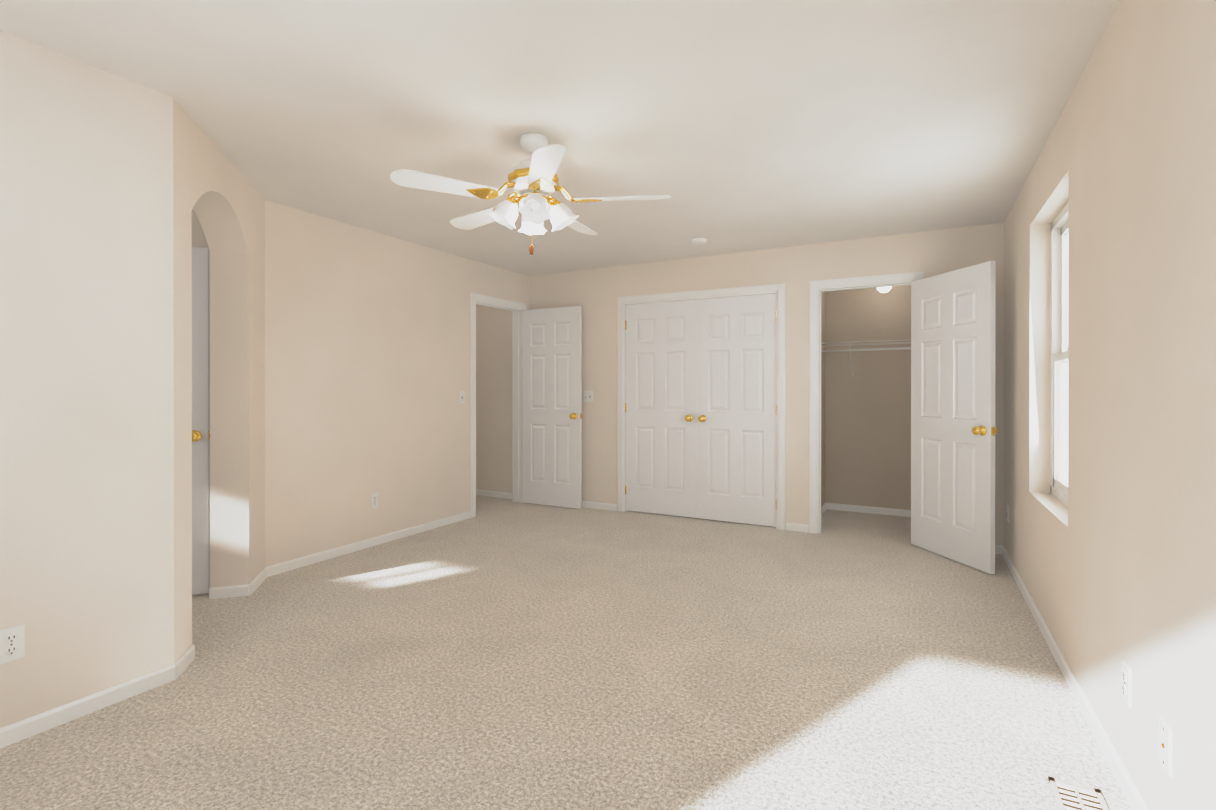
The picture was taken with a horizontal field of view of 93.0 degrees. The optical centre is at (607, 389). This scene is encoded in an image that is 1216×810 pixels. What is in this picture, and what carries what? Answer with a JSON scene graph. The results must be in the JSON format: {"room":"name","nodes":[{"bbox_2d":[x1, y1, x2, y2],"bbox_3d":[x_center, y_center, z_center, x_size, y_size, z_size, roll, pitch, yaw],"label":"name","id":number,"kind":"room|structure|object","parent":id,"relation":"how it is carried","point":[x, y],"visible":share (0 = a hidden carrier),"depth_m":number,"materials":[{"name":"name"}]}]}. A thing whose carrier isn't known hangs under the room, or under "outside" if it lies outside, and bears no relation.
{"room":"empty bedroom","nodes":[
{"label":"empty bedroom","id":0,"kind":"room"},
{"bbox_2d":[0,30,173,727],"bbox_3d":[-2.350,-0.003,1.563,0.120,2.440,2.010,0,0,28],"label":"wall","id":1,"kind":"structure","parent":0,"point":[86,409],"depth_m":2.16,"materials":[{"name":"paint"}]},
{"bbox_2d":[0,624,24,663],"bbox_3d":[-2.053,0.876,1.984,0.009,0.115,0.070,0,0,28],"label":"electrical outlet","id":2,"kind":"object","parent":1,"relation":"attached to","point":[12,643],"visible":1,"depth_m":1.98,"materials":[{"name":"white plastic"}]},
{"bbox_2d":[0,664,175,747],"bbox_3d":[-2.292,1.185,1.534,0.012,0.064,2.010,0,0,28],"label":"baseboard","id":3,"kind":"structure","parent":1,"relation":"attached to","point":[10,734],"depth_m":2.15,"materials":[{"name":"white wood"}]},
{"bbox_2d":[191,209,208,247],"bbox_3d":[-2.813,-0.007,3.364,0.950,2.440,0.100,0,0,-17],"label":"wall","id":4,"kind":"structure","parent":0,"point":[198,238],"depth_m":3.42,"materials":[{"name":"paint"}]},
{"bbox_2d":[192,247,209,594],"bbox_3d":[-2.714,0.182,3.282,0.772,2.038,0.099,0,0,-17],"label":"bathroom door","id":5,"kind":"structure","parent":4,"relation":"in","point":[200,422],"depth_m":3.39,"materials":[{"name":"white wood"}]},
{"bbox_2d":[173,98,264,662],"bbox_3d":[-2.117,-0.006,3.048,0.200,2.440,1.372,0,0,-17],"label":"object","id":6,"kind":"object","parent":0,"point":[218,193],"visible":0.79,"depth_m":3.36,"materials":[{"name":"paint"}]},
{"bbox_2d":[174,567,266,678],"bbox_3d":[-2.015,1.181,3.081,0.012,0.064,1.372,0,0,-17],"label":"baseboard","id":7,"kind":"structure","parent":6,"relation":"attached to","point":[183,662],"depth_m":2.57,"materials":[{"name":"white wood"}]},
{"bbox_2d":[209,584,248,598],"bbox_3d":[-2.215,1.181,3.374,0.200,0.064,0.012,0,0,-17],"label":"baseboard","id":8,"kind":"structure","parent":6,"relation":"attached to","point":[228,591],"depth_m":3.37,"materials":[{"name":"white wood"}]},
{"bbox_2d":[265,200,527,566],"bbox_3d":[-1.594,-0.011,5.027,0.120,2.440,2.870,0,0,28],"label":"wall","id":9,"kind":"structure","parent":0,"point":[367,356],"depth_m":4.37,"materials":[{"name":"paint"}]},
{"bbox_2d":[266,511,470,576],"bbox_3d":[-1.536,1.177,4.998,0.012,0.064,2.870,0,0,28],"label":"baseboard","id":10,"kind":"structure","parent":9,"relation":"attached to","point":[282,567],"depth_m":4.35,"materials":[{"name":"white wood"}]},
{"bbox_2d":[370,492,377,508],"bbox_3d":[-1.814,0.860,4.482,0.009,0.115,0.070,0,0,28],"label":"electrical outlet","id":11,"kind":"object","parent":9,"relation":"attached to","point":[373,500],"visible":1,"depth_m":4.47,"materials":[{"name":"white plastic"}]},
{"bbox_2d":[459,391,464,402],"bbox_3d":[-1.348,0.068,5.343,0.016,0.115,0.070,0,0,28],"label":"light switch","id":12,"kind":"object","parent":9,"relation":"attached to","point":[461,396],"visible":1,"depth_m":5.34,"materials":[{"name":"white plastic"}]},
{"bbox_2d":[470,292,526,517],"bbox_3d":[-1.146,0.143,5.864,0.152,2.128,0.876,0,0,28],"label":"door frame","id":13,"kind":"structure","parent":9,"relation":"attached to","point":[516,308],"depth_m":6.16,"materials":[{"name":"white wood"}]},
{"bbox_2d":[522,306,581,508],"bbox_3d":[-0.587,0.176,5.973,0.735,2.038,0.163,0,0,28],"label":"entry door","id":14,"kind":"structure","parent":9,"relation":"in","point":[551,406],"depth_m":5.95,"materials":[{"name":"white wood"}]},
{"bbox_2d":[0,0,1119,275],"bbox_3d":[-0.816,-1.252,3.512,6.480,0.050,7.500,0,0,28],"label":"ceiling","id":15,"kind":"structure","parent":0,"point":[732,126],"depth_m":2.46,"materials":[{"name":"paint"}]},
{"bbox_2d":[390,133,670,254],"bbox_3d":[-0.356,-0.934,2.860,1.266,0.585,1.241,0,0,28],"label":"ceiling fan","id":16,"kind":"object","parent":15,"relation":"hanging from","point":[533,183],"visible":1,"depth_m":2.73,"materials":[{"name":"white"}]},
{"bbox_2d":[691,238,706,244],"bbox_3d":[0.749,-1.212,4.738,0.132,0.037,0.132,0,0,28],"label":"smoke detector","id":17,"kind":"object","parent":15,"relation":"attached to","point":[699,241],"visible":0.98,"depth_m":4.70,"materials":[{"name":"white plastic"}]},
{"bbox_2d":[877,287,890,292],"bbox_3d":[2.555,-1.064,5.336,0.140,0.335,0.140,0,0,28],"label":"light","id":18,"kind":"object","parent":15,"relation":"hanging from","point":[883,289],"visible":0.21,"depth_m":5.30,"materials":[{"name":"white glass"}]},
{"bbox_2d":[0,495,1130,809],"bbox_3d":[-0.816,1.238,3.517,6.480,0.050,7.500,0,0,28],"label":"floor","id":19,"kind":"structure","parent":0,"point":[494,653],"depth_m":2.35,"materials":[{"name":"carpet"}]},
{"bbox_2d":[1048,776,1108,809],"bbox_3d":[1.354,1.213,1.628,0.125,0.008,0.330,0,0,28],"label":"floor air vent","id":20,"kind":"object","parent":19,"relation":"on","point":[1068,795],"visible":1,"depth_m":1.72,"materials":[{"name":"beige metal"}]},
{"bbox_2d":[476,223,1003,545],"bbox_3d":[0.377,-0.012,5.666,6.150,2.440,0.120,0,0,28],"label":"wall","id":21,"kind":"structure","parent":0,"point":[596,293],"depth_m":5.33,"materials":[{"name":"paint"}]},
{"bbox_2d":[476,489,511,498],"bbox_3d":[-1.669,1.173,6.690,1.580,0.064,0.012,0,0,28],"label":"baseboard","id":22,"kind":"structure","parent":21,"relation":"attached to","point":[494,494],"depth_m":6.48,"materials":[{"name":"white wood"}]},
{"bbox_2d":[583,391,592,401],"bbox_3d":[-0.206,0.067,5.902,0.116,0.115,0.016,0,0,28],"label":"light switch","id":23,"kind":"object","parent":21,"relation":"attached to","point":[587,396],"visible":1,"depth_m":5.90,"materials":[{"name":"white plastic"}]},
{"bbox_2d":[625,300,695,517],"bbox_3d":[0.489,0.177,5.542,0.742,2.038,0.099,0,0,28],"label":"closet double door","id":24,"kind":"structure","parent":21,"relation":"in","point":[660,407],"depth_m":5.54,"materials":[{"name":"white wood"}]},
{"bbox_2d":[618,283,785,529],"bbox_3d":[0.844,0.144,5.416,1.626,2.128,0.152,0,0,28],"label":"trim","id":25,"kind":"structure","parent":21,"relation":"attached to","point":[778,289],"depth_m":5.17,"materials":[{"name":"white wood"}]},
{"bbox_2d":[696,293,776,526],"bbox_3d":[1.145,0.178,5.190,0.742,2.038,0.099,0,0,28],"label":"closet double door","id":26,"kind":"structure","parent":21,"relation":"in","point":[736,409],"depth_m":5.20,"materials":[{"name":"painted wood"},{"name":"brass"}]},
{"bbox_2d":[582,501,1001,554],"bbox_3d":[1.020,1.177,5.250,4.280,0.064,0.012,0,0,28],"label":"baseboard","id":27,"kind":"structure","parent":21,"relation":"attached to","point":[789,526],"depth_m":4.97,"materials":[{"name":"white wood"}]},
{"bbox_2d":[809,272,923,533],"bbox_3d":[2.108,0.146,4.739,0.846,2.128,0.152,0,0,28],"label":"door frame","id":28,"kind":"structure","parent":21,"relation":"attached to","point":[818,288],"depth_m":4.85,"materials":[{"name":"white wood"}]},
{"bbox_2d":[911,261,997,573],"bbox_3d":[2.441,0.180,4.121,0.163,2.038,0.770,0,0,-10],"label":"door","id":29,"kind":"structure","parent":21,"relation":"in","point":[954,430],"depth_m":4.06,"materials":[{"name":"painted wood"},{"name":"brass"}]},
{"bbox_2d":[821,292,824,506],"bbox_3d":[1.948,-0.012,5.476,0.100,2.440,1.030,0,0,28],"label":"wall","id":30,"kind":"structure","parent":0,"point":[823,413],"depth_m":5.72,"materials":[{"name":"paint"}]},
{"bbox_2d":[821,503,825,515],"bbox_3d":[1.981,1.176,5.422,0.012,0.064,0.960,0,0,28],"label":"baseboard","id":31,"kind":"structure","parent":30,"relation":"attached to","point":[823,508],"depth_m":5.65,"materials":[{"name":"white wood"}]},
{"bbox_2d":[825,285,910,509],"bbox_3d":[1.968,-0.013,6.011,3.330,2.440,0.070,0,0,28],"label":"wall","id":32,"kind":"structure","parent":0,"point":[868,432],"depth_m":5.66,"materials":[{"name":"paint"}]},
{"bbox_2d":[822,339,910,374],"bbox_3d":[2.738,-0.299,5.382,1.376,0.314,0.305,0,0,28],"label":"wire closet shelf","id":33,"kind":"object","parent":32,"relation":"attached to","point":[867,349],"visible":0.48,"depth_m":5.45,"materials":[{"name":"white metal"}]},
{"bbox_2d":[826,503,910,516],"bbox_3d":[2.808,1.176,5.516,1.380,0.064,0.012,0,0,28],"label":"baseboard","id":34,"kind":"structure","parent":32,"relation":"attached to","point":[872,510],"depth_m":5.64,"materials":[{"name":"white wood"}]},
{"bbox_2d":[1003,0,1215,809],"bbox_3d":[1.838,-0.004,2.064,0.170,2.440,7.150,0,0,28],"label":"wall","id":35,"kind":"structure","parent":0,"point":[1114,562],"depth_m":1.70,"materials":[{"name":"paint"}]},
{"bbox_2d":[1006,504,1008,522],"bbox_3d":[2.787,0.861,4.025,0.009,0.115,0.070,0,0,28],"label":"electrical outlet","id":36,"kind":"object","parent":35,"relation":"attached to","point":[1007,512],"visible":1,"depth_m":4.01,"materials":[{"name":"white plastic"}]},
{"bbox_2d":[1050,202,1068,506],"bbox_3d":[2.271,-0.173,2.784,0.078,1.505,0.950,0,0,28],"label":"window","id":37,"kind":"structure","parent":35,"relation":"in","point":[1059,361],"depth_m":3.15,"materials":[{"name":"white plastic"}]},
{"bbox_2d":[1002,546,1147,809],"bbox_3d":[1.522,1.185,1.669,0.012,0.064,5.850,0,0,28],"label":"baseboard","id":38,"kind":"structure","parent":35,"relation":"attached to","point":[1134,799],"depth_m":2.14,"materials":[{"name":"white wood"}]},
{"bbox_2d":[1122,660,1130,707],"bbox_3d":[1.563,0.886,1.742,0.009,0.115,0.070,0,0,28],"label":"electrical outlet","id":39,"kind":"object","parent":35,"relation":"attached to","point":[1126,682],"visible":1,"depth_m":1.73,"materials":[{"name":"white plastic"}]},
{"bbox_2d":[1159,717,1171,776],"bbox_3d":[1.416,0.907,1.469,0.010,0.115,0.070,0,0,28],"label":"cable wall plate","id":40,"kind":"object","parent":35,"relation":"attached to","point":[1165,745],"visible":1,"depth_m":1.46,"materials":[{"name":"white plastic"}]}
]}

